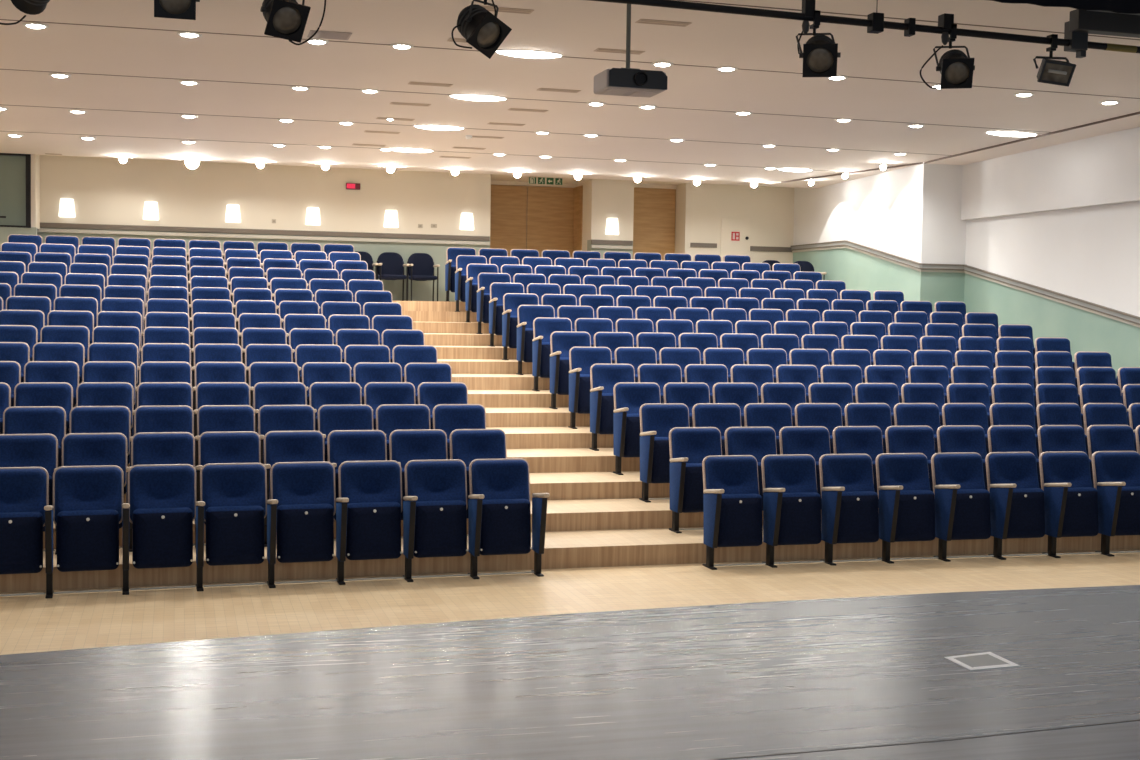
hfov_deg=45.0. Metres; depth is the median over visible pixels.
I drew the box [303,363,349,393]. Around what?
cushion
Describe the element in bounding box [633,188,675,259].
door
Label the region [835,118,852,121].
recessed light
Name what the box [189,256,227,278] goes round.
seat
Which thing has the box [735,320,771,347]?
seat
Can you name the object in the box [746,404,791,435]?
cushion
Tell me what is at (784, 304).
seat
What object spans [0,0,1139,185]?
ceiling
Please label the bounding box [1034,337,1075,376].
seat
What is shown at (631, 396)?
cushion
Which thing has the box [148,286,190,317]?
seat
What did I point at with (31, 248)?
seat
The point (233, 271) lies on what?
cushion
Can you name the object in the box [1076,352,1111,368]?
cushion
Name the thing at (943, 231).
wall
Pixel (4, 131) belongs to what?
trim
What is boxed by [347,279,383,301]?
seat
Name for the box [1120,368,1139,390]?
cushion
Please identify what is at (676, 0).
trim
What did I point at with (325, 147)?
recessed light
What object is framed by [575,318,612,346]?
seat
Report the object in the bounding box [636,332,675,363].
seat
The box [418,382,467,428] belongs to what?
seat
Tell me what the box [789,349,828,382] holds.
seat
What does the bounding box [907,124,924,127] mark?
recessed light
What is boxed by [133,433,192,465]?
cushion
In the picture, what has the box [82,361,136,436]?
seat
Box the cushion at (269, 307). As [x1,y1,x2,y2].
[237,301,275,317]
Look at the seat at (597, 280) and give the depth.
21.83 m
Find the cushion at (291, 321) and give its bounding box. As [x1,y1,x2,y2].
[285,315,324,341]
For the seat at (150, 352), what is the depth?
15.01 m
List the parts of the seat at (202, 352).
panel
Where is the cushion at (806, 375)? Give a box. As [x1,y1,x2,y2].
[778,366,817,392]
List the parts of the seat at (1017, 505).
leg, panel, armrest, floor rail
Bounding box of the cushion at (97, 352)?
[89,344,136,381]
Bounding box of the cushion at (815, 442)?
[782,428,829,460]
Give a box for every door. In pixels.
[490,185,526,255]
[526,186,573,257]
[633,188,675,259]
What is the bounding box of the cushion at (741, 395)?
[715,384,757,412]
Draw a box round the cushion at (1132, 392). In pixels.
[1125,385,1139,411]
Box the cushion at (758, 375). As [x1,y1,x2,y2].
[733,365,772,392]
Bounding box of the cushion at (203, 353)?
[195,345,240,365]
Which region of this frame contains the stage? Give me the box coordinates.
[0,585,1139,759]
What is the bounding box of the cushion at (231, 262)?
[227,258,259,271]
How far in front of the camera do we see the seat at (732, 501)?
12.09 m
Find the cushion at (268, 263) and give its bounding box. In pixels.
[264,259,295,271]
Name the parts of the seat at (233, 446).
leg, panel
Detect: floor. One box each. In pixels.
[0,549,1139,654]
[124,471,669,502]
[128,448,639,472]
[141,346,516,359]
[393,301,471,311]
[402,311,482,322]
[413,322,489,333]
[424,333,501,345]
[438,359,531,373]
[452,374,549,389]
[468,390,568,407]
[485,407,589,426]
[486,427,612,448]
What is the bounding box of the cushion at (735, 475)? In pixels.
[705,457,758,493]
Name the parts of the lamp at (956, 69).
gel frame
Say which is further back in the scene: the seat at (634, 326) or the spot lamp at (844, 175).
the spot lamp at (844, 175)
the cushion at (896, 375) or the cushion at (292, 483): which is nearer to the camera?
the cushion at (292, 483)
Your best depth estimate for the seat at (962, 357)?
17.64 m
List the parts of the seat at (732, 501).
leg, panel, armrest, floor rail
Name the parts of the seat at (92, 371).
panel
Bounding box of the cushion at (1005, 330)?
[1000,325,1033,346]
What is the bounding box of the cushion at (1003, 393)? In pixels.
[994,384,1035,412]
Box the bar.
[589,0,1139,57]
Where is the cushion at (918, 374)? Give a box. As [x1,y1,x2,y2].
[910,366,948,392]
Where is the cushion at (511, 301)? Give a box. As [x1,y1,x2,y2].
[504,294,537,315]
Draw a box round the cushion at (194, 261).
[190,257,222,267]
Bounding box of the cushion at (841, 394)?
[811,384,852,412]
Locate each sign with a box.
[346,183,359,189]
[528,176,562,184]
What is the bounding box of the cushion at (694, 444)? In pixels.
[671,428,721,462]
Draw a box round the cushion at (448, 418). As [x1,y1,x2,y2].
[435,405,484,438]
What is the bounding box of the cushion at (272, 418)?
[260,406,313,439]
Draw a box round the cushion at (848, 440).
[835,427,882,460]
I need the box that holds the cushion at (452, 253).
[447,248,474,265]
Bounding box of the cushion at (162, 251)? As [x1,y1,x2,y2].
[153,247,185,257]
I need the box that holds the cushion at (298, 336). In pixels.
[291,329,332,356]
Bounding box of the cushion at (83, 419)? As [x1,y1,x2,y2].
[71,407,128,453]
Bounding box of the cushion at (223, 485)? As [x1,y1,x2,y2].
[202,464,265,519]
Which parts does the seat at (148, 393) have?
panel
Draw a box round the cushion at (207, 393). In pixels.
[197,383,248,408]
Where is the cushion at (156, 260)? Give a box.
[152,256,185,266]
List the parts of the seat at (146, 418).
panel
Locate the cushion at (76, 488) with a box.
[55,467,121,522]
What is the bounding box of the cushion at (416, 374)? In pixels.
[406,364,450,392]
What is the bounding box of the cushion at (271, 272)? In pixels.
[267,268,300,282]
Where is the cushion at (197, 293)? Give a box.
[192,288,229,300]
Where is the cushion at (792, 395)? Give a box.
[763,384,805,412]
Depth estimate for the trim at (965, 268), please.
20.14 m
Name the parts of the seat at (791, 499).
leg, panel, armrest, floor rail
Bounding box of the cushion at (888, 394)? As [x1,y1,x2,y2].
[857,384,898,412]
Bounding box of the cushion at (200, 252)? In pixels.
[190,248,221,257]
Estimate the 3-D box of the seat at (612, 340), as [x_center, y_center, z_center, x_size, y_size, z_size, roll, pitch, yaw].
[0.588,-0.121,17.221,0.572,0.951,0.558,0,3,-15]
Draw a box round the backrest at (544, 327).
[535,318,570,341]
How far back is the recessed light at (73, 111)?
18.01 m
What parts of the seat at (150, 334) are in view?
panel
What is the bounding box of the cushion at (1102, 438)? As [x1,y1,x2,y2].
[1090,426,1134,453]
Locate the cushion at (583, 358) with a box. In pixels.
[571,348,610,373]
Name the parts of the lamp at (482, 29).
knob, gel frame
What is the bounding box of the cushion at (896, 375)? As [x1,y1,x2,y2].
[867,366,905,392]
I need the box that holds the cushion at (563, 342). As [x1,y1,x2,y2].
[552,332,589,357]
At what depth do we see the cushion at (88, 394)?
13.18 m
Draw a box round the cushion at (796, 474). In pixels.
[764,456,816,492]
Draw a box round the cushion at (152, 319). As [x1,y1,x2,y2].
[146,313,187,327]
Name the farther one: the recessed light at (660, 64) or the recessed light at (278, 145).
the recessed light at (278, 145)
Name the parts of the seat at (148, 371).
panel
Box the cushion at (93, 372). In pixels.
[84,363,134,400]
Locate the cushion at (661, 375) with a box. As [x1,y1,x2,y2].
[640,365,680,392]
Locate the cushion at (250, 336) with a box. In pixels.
[243,329,285,348]
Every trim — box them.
[0,19,1139,98]
[1,69,1049,132]
[4,131,844,171]
[9,105,951,155]
[37,228,489,244]
[40,222,489,240]
[573,185,582,251]
[591,240,632,244]
[591,245,632,248]
[676,0,1139,39]
[690,243,716,247]
[750,246,792,251]
[781,162,922,182]
[790,240,920,264]
[791,242,920,267]
[792,244,920,268]
[792,246,921,271]
[921,263,963,265]
[921,265,963,268]
[921,268,963,269]
[921,270,963,272]
[924,112,1139,163]
[964,265,1139,319]
[964,267,1139,322]
[964,270,1139,324]
[964,271,1139,326]
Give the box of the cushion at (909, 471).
[878,454,929,490]
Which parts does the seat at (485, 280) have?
leg, panel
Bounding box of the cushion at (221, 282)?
[191,277,226,289]
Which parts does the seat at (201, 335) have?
panel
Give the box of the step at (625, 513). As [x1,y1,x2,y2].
[43,497,878,548]
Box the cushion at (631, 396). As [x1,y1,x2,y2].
[615,384,659,413]
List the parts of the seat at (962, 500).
leg, panel, armrest, floor rail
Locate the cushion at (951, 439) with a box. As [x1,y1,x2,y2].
[939,427,986,458]
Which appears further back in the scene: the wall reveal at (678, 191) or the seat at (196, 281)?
the wall reveal at (678, 191)
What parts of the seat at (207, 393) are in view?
panel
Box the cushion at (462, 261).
[457,256,485,273]
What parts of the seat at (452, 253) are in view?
panel, leg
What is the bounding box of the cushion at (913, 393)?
[904,384,944,412]
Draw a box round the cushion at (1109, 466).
[1095,452,1139,486]
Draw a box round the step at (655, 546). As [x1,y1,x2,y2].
[0,527,1139,591]
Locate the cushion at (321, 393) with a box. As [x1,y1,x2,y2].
[311,383,360,416]
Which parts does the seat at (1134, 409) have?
panel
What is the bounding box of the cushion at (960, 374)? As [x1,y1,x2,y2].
[953,367,991,392]
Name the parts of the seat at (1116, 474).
leg, panel, armrest, floor rail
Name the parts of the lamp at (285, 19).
knob, gel frame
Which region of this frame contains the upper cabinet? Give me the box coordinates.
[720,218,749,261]
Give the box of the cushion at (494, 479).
[471,460,528,499]
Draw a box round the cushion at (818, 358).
[791,350,828,374]
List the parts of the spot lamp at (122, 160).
bulb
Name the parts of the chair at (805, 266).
backrest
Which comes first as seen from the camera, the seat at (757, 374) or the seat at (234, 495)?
the seat at (234, 495)
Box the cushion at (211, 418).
[199,406,253,435]
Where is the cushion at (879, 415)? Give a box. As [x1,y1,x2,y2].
[847,404,891,434]
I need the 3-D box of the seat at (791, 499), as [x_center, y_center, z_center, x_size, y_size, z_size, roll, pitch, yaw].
[2.014,1.163,12.234,0.572,0.951,0.558,0,3,-15]
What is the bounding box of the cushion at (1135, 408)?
[1131,404,1139,432]
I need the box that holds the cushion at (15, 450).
[0,435,55,477]
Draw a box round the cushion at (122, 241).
[119,238,149,248]
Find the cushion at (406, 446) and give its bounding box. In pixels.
[391,431,445,467]
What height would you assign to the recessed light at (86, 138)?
0.028 m
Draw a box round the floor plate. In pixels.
[944,652,1019,670]
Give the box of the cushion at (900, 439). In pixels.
[888,427,934,459]
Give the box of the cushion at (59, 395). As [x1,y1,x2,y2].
[16,384,70,427]
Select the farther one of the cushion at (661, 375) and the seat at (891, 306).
the seat at (891, 306)
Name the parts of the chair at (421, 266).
leg, backrest, seat, leg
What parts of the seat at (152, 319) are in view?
panel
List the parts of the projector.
panel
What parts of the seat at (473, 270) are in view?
panel, leg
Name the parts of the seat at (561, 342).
leg, panel, armrest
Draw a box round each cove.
[57,155,794,187]
[748,114,1139,187]
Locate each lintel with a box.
[491,180,574,187]
[634,183,676,188]
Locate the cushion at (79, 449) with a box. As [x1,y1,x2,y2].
[64,434,125,483]
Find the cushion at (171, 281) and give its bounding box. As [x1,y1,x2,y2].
[150,276,186,287]
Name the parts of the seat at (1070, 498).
leg, panel, armrest, floor rail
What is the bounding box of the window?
[0,153,30,227]
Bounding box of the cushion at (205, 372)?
[196,363,244,386]
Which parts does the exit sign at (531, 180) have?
green plate, green plate, green plate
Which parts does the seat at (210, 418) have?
panel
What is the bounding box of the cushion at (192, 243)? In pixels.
[189,240,219,248]
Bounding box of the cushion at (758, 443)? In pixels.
[727,428,776,461]
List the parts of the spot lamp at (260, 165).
bulb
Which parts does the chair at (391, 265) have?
backrest, seat, leg, leg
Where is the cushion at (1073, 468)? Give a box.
[1042,453,1091,487]
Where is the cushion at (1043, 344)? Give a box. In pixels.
[1037,338,1070,353]
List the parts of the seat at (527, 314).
leg, panel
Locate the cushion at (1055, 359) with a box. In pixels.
[1037,352,1072,368]
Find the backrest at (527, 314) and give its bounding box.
[519,306,553,328]
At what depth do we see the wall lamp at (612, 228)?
25.85 m
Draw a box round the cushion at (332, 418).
[320,406,371,441]
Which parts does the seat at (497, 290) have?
leg, panel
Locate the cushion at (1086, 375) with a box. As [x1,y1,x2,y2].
[1079,368,1116,385]
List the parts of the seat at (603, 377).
leg, panel, armrest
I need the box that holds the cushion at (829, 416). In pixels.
[797,404,841,434]
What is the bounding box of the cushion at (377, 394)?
[366,383,413,414]
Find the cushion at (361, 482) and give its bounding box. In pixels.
[341,462,400,504]
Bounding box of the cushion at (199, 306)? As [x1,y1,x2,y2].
[193,300,231,314]
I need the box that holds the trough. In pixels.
[1069,9,1139,37]
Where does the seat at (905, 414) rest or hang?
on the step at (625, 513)
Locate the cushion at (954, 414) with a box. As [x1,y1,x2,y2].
[944,404,987,433]
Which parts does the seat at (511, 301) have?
leg, panel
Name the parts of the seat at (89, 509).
floor rail, panel, leg, armrest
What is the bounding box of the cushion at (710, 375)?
[687,365,727,392]
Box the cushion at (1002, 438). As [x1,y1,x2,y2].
[990,426,1037,458]
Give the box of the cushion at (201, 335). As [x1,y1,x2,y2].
[194,328,237,346]
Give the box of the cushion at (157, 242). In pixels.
[154,239,184,247]
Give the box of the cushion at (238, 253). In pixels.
[225,249,256,261]
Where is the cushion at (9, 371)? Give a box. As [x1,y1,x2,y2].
[0,362,18,394]
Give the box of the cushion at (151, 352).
[143,344,189,363]
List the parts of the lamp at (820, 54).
gel frame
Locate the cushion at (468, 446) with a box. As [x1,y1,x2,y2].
[452,430,505,466]
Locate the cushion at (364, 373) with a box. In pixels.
[355,364,400,393]
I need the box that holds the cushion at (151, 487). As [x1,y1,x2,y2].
[130,466,194,520]
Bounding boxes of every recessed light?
[6,134,23,136]
[22,22,48,28]
[49,73,70,77]
[68,110,86,113]
[79,137,95,139]
[177,32,201,37]
[178,80,199,84]
[180,114,197,117]
[180,141,195,143]
[271,144,286,146]
[277,119,294,121]
[290,86,309,89]
[305,39,328,43]
[317,146,332,148]
[337,121,354,124]
[360,89,379,92]
[387,148,433,151]
[390,43,413,48]
[413,125,464,129]
[448,94,507,100]
[492,153,506,155]
[496,49,563,57]
[534,131,550,133]
[538,155,552,157]
[583,134,598,136]
[586,102,605,105]
[613,159,627,161]
[638,105,656,108]
[651,62,672,66]
[669,139,684,141]
[716,66,737,70]
[734,111,751,114]
[761,144,776,146]
[763,167,776,169]
[777,168,811,171]
[825,148,840,150]
[826,75,847,79]
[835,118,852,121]
[892,153,907,154]
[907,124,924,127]
[985,131,1037,136]
[1013,92,1034,96]
[1099,101,1119,104]
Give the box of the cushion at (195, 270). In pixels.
[191,266,224,277]
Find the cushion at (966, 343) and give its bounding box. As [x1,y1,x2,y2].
[960,337,994,360]
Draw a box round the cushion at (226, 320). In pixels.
[193,313,234,330]
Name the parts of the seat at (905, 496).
leg, panel, armrest, floor rail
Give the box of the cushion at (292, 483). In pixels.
[272,463,333,508]
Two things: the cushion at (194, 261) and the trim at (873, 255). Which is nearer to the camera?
the cushion at (194, 261)
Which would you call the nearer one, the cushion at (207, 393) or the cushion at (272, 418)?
the cushion at (272, 418)
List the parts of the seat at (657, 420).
leg, panel, armrest, floor rail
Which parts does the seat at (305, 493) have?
floor rail, leg, panel, armrest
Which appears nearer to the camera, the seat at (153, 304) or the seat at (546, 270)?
the seat at (153, 304)
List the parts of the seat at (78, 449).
panel, leg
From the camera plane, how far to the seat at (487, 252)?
24.03 m
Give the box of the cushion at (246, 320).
[240,314,279,332]
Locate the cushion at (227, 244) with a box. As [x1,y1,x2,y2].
[224,241,253,251]
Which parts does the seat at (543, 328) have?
leg, panel, armrest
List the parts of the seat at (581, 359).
leg, panel, armrest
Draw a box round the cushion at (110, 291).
[105,286,143,301]
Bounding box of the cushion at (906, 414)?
[896,404,939,434]
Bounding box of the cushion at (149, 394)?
[138,383,190,406]
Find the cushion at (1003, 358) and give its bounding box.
[997,352,1034,376]
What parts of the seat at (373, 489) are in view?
floor rail, leg, panel, armrest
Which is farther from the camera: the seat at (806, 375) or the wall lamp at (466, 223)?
the wall lamp at (466, 223)
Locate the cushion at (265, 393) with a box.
[255,383,304,413]
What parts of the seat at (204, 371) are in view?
panel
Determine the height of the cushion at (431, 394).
0.438 m
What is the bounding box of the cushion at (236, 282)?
[232,278,266,292]
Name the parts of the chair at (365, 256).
backrest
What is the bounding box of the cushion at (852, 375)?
[823,366,861,392]
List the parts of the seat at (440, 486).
floor rail, leg, panel, armrest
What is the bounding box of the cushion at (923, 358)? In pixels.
[916,351,952,375]
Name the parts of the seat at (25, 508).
floor rail, panel, armrest, leg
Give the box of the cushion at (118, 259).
[114,255,147,266]
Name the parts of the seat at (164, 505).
floor rail, panel, leg, armrest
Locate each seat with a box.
[0,251,31,271]
[0,261,25,283]
[0,272,18,295]
[0,283,10,309]
[0,297,2,309]
[0,310,44,342]
[0,325,37,360]
[0,342,29,382]
[0,361,20,406]
[0,382,10,433]
[0,434,57,554]
[0,467,53,597]
[1,242,36,261]
[3,406,65,466]
[6,296,50,325]
[7,234,42,251]
[14,284,56,310]
[14,382,72,465]
[21,272,61,296]
[24,361,78,406]
[28,262,66,284]
[33,342,84,406]
[34,252,71,273]
[40,243,75,262]
[40,326,89,362]
[45,235,78,253]
[47,310,93,343]
[53,465,129,594]
[54,297,97,327]
[59,284,101,312]
[62,433,131,551]
[65,273,104,298]
[69,263,107,286]
[69,406,132,493]
[74,253,110,275]
[76,382,134,463]
[78,245,112,264]
[81,236,115,256]
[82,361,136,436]
[88,343,139,409]
[92,326,140,386]
[97,311,142,366]
[100,298,144,331]
[104,285,145,316]
[107,274,147,303]
[110,264,148,290]
[113,254,149,279]
[115,246,150,269]
[118,238,151,259]
[128,464,204,590]
[131,432,202,548]
[134,405,198,470]
[137,382,197,436]
[139,362,195,410]
[141,343,194,387]
[143,327,193,366]
[145,312,192,348]
[146,298,191,332]
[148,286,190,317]
[149,275,190,303]
[150,265,189,292]
[151,255,189,280]
[152,247,188,271]
[153,239,188,260]
[188,240,223,258]
[189,248,225,268]
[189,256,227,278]
[189,266,229,289]
[190,276,232,302]
[191,287,234,314]
[191,299,237,329]
[192,313,241,346]
[193,327,244,364]
[194,344,248,384]
[195,362,252,406]
[196,382,258,432]
[197,405,263,463]
[198,431,270,546]
[200,463,277,587]
[223,241,259,258]
[224,249,262,268]
[226,257,265,277]
[228,267,269,288]
[230,277,273,300]
[233,288,278,313]
[235,300,283,328]
[238,313,288,343]
[241,328,294,361]
[245,344,300,381]
[249,362,308,397]
[253,382,316,424]
[257,242,293,259]
[258,405,325,491]
[260,250,297,267]
[263,258,302,277]
[264,431,336,542]
[266,268,307,288]
[270,278,313,296]
[270,462,348,584]
[274,289,319,314]
[279,301,326,328]
[284,314,333,344]
[289,328,342,362]
[290,243,327,258]
[294,251,326,268]
[295,344,351,382]
[299,259,332,278]
[302,362,361,404]
[304,269,338,288]
[309,279,345,300]
[309,382,361,430]
[315,289,352,313]
[318,405,385,461]
[321,301,360,328]
[323,244,353,259]
[327,430,400,540]
[328,314,369,344]
[329,252,360,268]
[334,260,367,278]
[336,329,379,361]
[338,460,417,581]
[341,269,374,289]
[344,345,389,381]
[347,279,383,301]
[354,362,401,404]
[355,290,392,314]
[363,302,401,328]
[364,382,415,429]
[372,315,412,344]
[376,404,430,459]
[382,329,424,362]
[389,429,447,538]
[392,345,437,381]
[404,363,451,403]
[405,459,483,578]
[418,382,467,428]
[433,404,485,458]
[445,247,475,301]
[450,429,506,536]
[455,255,486,311]
[465,264,497,322]
[469,458,548,576]
[476,273,510,333]
[478,248,507,263]
[489,256,519,272]
[489,282,523,346]
[501,264,531,282]
[502,293,538,359]
[510,249,538,264]
[513,273,545,292]
[516,305,554,374]
[522,257,551,273]
[527,283,560,304]
[532,317,571,390]
[535,265,565,283]
[541,250,569,265]
[541,294,576,317]
[548,274,580,293]
[549,331,590,408]
[554,258,583,274]
[557,305,593,331]
[563,284,596,305]
[568,266,598,283]
[568,347,611,428]
[572,251,600,265]
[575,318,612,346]
[579,295,613,317]
[583,275,614,294]
[586,258,615,274]
[589,364,634,450]
[594,332,633,363]
[597,306,632,331]
[599,285,631,305]
[601,267,631,284]
[603,252,631,266]
[613,382,660,474]
[615,347,656,381]
[616,295,650,318]
[616,319,653,346]
[617,276,648,295]
[618,259,646,275]
[634,252,661,267]
[634,268,663,285]
[635,286,667,306]
[635,307,670,332]
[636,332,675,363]
[638,364,681,402]
[639,403,689,501]
[649,260,678,276]
[651,277,682,295]
[653,296,687,318]
[656,319,693,347]
[659,347,700,382]
[663,383,709,426]
[664,253,691,268]
[666,268,696,285]
[669,427,721,532]
[670,286,701,307]
[674,307,708,332]
[678,333,717,363]
[681,261,708,277]
[684,364,727,402]
[685,277,715,296]
[690,297,723,319]
[692,403,741,454]
[694,254,720,268]
[696,320,732,347]
[699,269,727,286]
[702,455,765,569]
[703,348,743,382]
[704,287,736,307]
[711,262,739,277]
[711,308,746,332]
[713,383,758,426]
[718,278,748,297]
[720,333,758,363]
[723,255,750,269]
[724,427,776,510]
[726,297,758,319]
[730,270,759,287]
[731,364,773,402]
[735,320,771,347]
[739,288,770,308]
[742,262,769,278]
[744,403,791,454]
[747,348,786,382]
[749,309,783,333]
[751,279,781,297]
[761,298,794,320]
[761,334,798,364]
[761,383,805,425]
[761,454,824,567]
[762,271,790,287]
[772,263,800,279]
[773,288,804,308]
[774,321,809,348]
[776,365,817,402]
[779,426,830,495]
[783,280,813,298]
[786,309,819,333]
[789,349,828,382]
[793,271,821,288]
[795,403,842,453]
[797,299,829,321]
[801,334,838,364]
[807,289,837,309]
[808,383,852,425]
[812,321,847,348]
[816,280,845,298]
[819,454,881,565]
[821,365,862,402]
[822,310,856,334]
[831,299,863,321]
[831,349,870,382]
[833,426,882,507]
[840,290,870,310]
[841,335,878,364]
[845,403,891,452]
[850,322,885,348]
[855,383,898,425]
[858,310,892,334]
[865,365,905,402]
[866,300,898,322]
[873,290,903,310]
[873,349,911,382]
[875,453,937,563]
[881,335,917,365]
[885,426,934,490]
[888,323,922,349]
[894,311,927,335]
[894,403,939,452]
[900,301,932,322]
[901,383,944,425]
[908,366,948,403]
[914,350,952,383]
[920,336,956,366]
[925,323,959,350]
[930,312,962,336]
[931,452,993,561]
[934,301,965,324]
[937,425,987,489]
[942,403,988,453]
[947,383,990,427]
[951,366,991,405]
[955,350,993,385]
[958,336,995,367]
[962,324,996,352]
[965,312,998,338]
[985,452,1047,559]
[988,425,1040,488]
[989,403,1038,458]
[991,383,1037,434]
[993,366,1036,412]
[995,351,1035,393]
[997,337,1035,375]
[998,324,1034,360]
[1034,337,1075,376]
[1035,351,1077,393]
[1035,366,1080,408]
[1036,384,1083,428]
[1036,403,1087,454]
[1037,425,1092,486]
[1039,451,1100,557]
[1074,351,1118,385]
[1076,367,1121,400]
[1079,384,1127,431]
[1083,403,1127,456]
[1087,425,1134,487]
[1091,451,1139,556]
[1117,367,1139,404]
[1123,384,1139,425]
[1128,403,1139,451]
[1135,425,1139,454]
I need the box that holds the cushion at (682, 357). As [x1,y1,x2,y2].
[661,348,699,374]
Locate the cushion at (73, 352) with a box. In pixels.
[34,343,82,382]
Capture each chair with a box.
[354,251,377,279]
[376,252,408,300]
[407,253,439,300]
[762,260,779,270]
[793,261,826,279]
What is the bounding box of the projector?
[594,4,667,97]
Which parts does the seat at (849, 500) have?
leg, panel, armrest, floor rail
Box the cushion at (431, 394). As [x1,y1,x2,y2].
[420,383,466,414]
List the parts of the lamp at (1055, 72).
glass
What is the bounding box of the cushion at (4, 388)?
[0,384,8,418]
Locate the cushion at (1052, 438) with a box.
[1040,426,1086,453]
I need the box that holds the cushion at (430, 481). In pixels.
[407,461,465,502]
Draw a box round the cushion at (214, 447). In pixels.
[200,433,258,465]
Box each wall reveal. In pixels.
[575,180,587,250]
[675,184,681,252]
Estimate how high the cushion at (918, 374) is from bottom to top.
0.438 m
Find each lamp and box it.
[0,0,49,24]
[59,199,74,216]
[118,157,126,163]
[143,202,158,219]
[154,0,199,19]
[184,159,199,169]
[225,205,240,222]
[256,162,264,168]
[260,0,325,44]
[305,207,319,224]
[321,164,328,169]
[384,210,397,227]
[387,167,394,172]
[451,0,511,58]
[451,170,458,175]
[460,213,473,229]
[513,172,520,177]
[574,174,581,179]
[605,218,618,234]
[634,177,641,182]
[693,180,700,185]
[750,182,757,187]
[796,10,840,76]
[842,173,847,178]
[880,164,886,169]
[920,24,974,88]
[1033,34,1075,86]
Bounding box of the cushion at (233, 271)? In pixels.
[229,267,263,281]
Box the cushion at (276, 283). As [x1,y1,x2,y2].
[271,278,305,293]
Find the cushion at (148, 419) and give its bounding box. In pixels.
[136,407,191,433]
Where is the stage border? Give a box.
[990,0,1139,13]
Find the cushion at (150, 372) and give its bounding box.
[141,363,189,383]
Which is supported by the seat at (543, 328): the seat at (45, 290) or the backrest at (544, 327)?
the backrest at (544, 327)
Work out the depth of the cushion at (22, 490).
10.52 m
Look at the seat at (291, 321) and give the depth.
17.17 m
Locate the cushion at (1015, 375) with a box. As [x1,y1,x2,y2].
[995,367,1034,393]
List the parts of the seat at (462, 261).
leg, panel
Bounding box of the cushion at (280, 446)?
[266,432,322,468]
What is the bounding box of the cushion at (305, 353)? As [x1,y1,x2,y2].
[297,345,340,374]
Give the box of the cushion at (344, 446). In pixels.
[329,431,385,469]
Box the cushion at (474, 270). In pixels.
[468,264,497,283]
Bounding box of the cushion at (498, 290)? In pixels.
[491,283,523,303]
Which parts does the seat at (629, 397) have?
leg, panel, armrest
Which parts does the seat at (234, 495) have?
floor rail, leg, panel, armrest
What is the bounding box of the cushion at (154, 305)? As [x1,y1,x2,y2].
[148,299,187,313]
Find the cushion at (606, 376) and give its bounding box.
[592,365,633,392]
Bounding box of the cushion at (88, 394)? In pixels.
[78,384,131,425]
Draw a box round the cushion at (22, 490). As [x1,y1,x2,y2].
[0,468,46,523]
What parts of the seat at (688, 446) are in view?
leg, panel, armrest, floor rail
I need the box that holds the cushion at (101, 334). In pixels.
[94,327,138,362]
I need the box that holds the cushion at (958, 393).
[949,384,989,412]
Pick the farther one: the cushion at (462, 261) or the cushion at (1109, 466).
the cushion at (462, 261)
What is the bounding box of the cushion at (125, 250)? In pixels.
[116,246,148,257]
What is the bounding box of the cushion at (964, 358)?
[957,351,993,375]
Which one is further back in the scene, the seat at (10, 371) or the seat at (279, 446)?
the seat at (10, 371)
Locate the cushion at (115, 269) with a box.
[111,265,146,277]
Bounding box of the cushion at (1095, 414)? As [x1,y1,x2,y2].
[1085,404,1127,427]
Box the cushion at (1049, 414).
[1039,404,1081,426]
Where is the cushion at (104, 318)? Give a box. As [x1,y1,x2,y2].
[98,312,140,345]
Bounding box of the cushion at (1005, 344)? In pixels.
[999,338,1033,360]
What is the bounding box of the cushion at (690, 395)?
[666,384,708,412]
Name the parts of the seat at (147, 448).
panel, armrest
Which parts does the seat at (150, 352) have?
panel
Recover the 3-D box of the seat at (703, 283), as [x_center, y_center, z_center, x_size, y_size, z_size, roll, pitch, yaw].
[2.141,-1.174,22.077,0.572,0.951,0.558,0,3,-14]
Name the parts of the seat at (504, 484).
floor rail, leg, panel, armrest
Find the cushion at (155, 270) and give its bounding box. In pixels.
[151,266,185,276]
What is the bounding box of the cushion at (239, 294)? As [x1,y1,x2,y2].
[234,289,270,304]
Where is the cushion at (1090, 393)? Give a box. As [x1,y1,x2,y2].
[1082,385,1121,405]
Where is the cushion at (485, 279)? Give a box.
[479,273,509,292]
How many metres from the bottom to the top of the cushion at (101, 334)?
0.438 m
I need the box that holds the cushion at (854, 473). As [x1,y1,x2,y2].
[822,455,874,491]
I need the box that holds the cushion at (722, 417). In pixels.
[694,405,740,435]
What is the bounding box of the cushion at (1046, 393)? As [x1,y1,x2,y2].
[1038,385,1078,405]
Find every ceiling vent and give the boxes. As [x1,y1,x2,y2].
[307,30,351,39]
[352,144,385,146]
[364,130,399,133]
[376,117,414,120]
[390,102,430,105]
[408,82,452,86]
[440,156,470,158]
[447,38,466,42]
[453,147,485,149]
[472,135,503,138]
[482,6,533,13]
[488,122,524,125]
[508,108,547,111]
[537,88,580,92]
[594,48,644,54]
[635,19,690,26]
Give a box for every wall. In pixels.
[0,226,36,250]
[31,154,39,229]
[37,155,490,301]
[587,179,793,262]
[587,240,632,259]
[793,164,922,300]
[919,269,964,311]
[920,162,965,264]
[961,127,1139,219]
[964,201,1139,376]
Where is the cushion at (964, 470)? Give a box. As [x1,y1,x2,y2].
[934,454,984,489]
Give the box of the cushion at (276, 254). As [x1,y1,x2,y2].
[261,250,291,262]
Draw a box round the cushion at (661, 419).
[642,405,688,436]
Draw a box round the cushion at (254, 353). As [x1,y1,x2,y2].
[246,345,291,366]
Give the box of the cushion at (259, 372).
[250,363,297,386]
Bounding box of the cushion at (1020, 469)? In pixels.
[988,453,1038,488]
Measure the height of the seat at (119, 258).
0.951 m
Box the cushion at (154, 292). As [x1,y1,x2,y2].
[149,287,186,299]
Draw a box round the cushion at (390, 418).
[378,406,428,439]
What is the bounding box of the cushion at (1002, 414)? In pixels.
[992,404,1036,433]
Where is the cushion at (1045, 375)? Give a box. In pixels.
[1037,367,1075,385]
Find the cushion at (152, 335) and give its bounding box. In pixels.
[145,328,188,344]

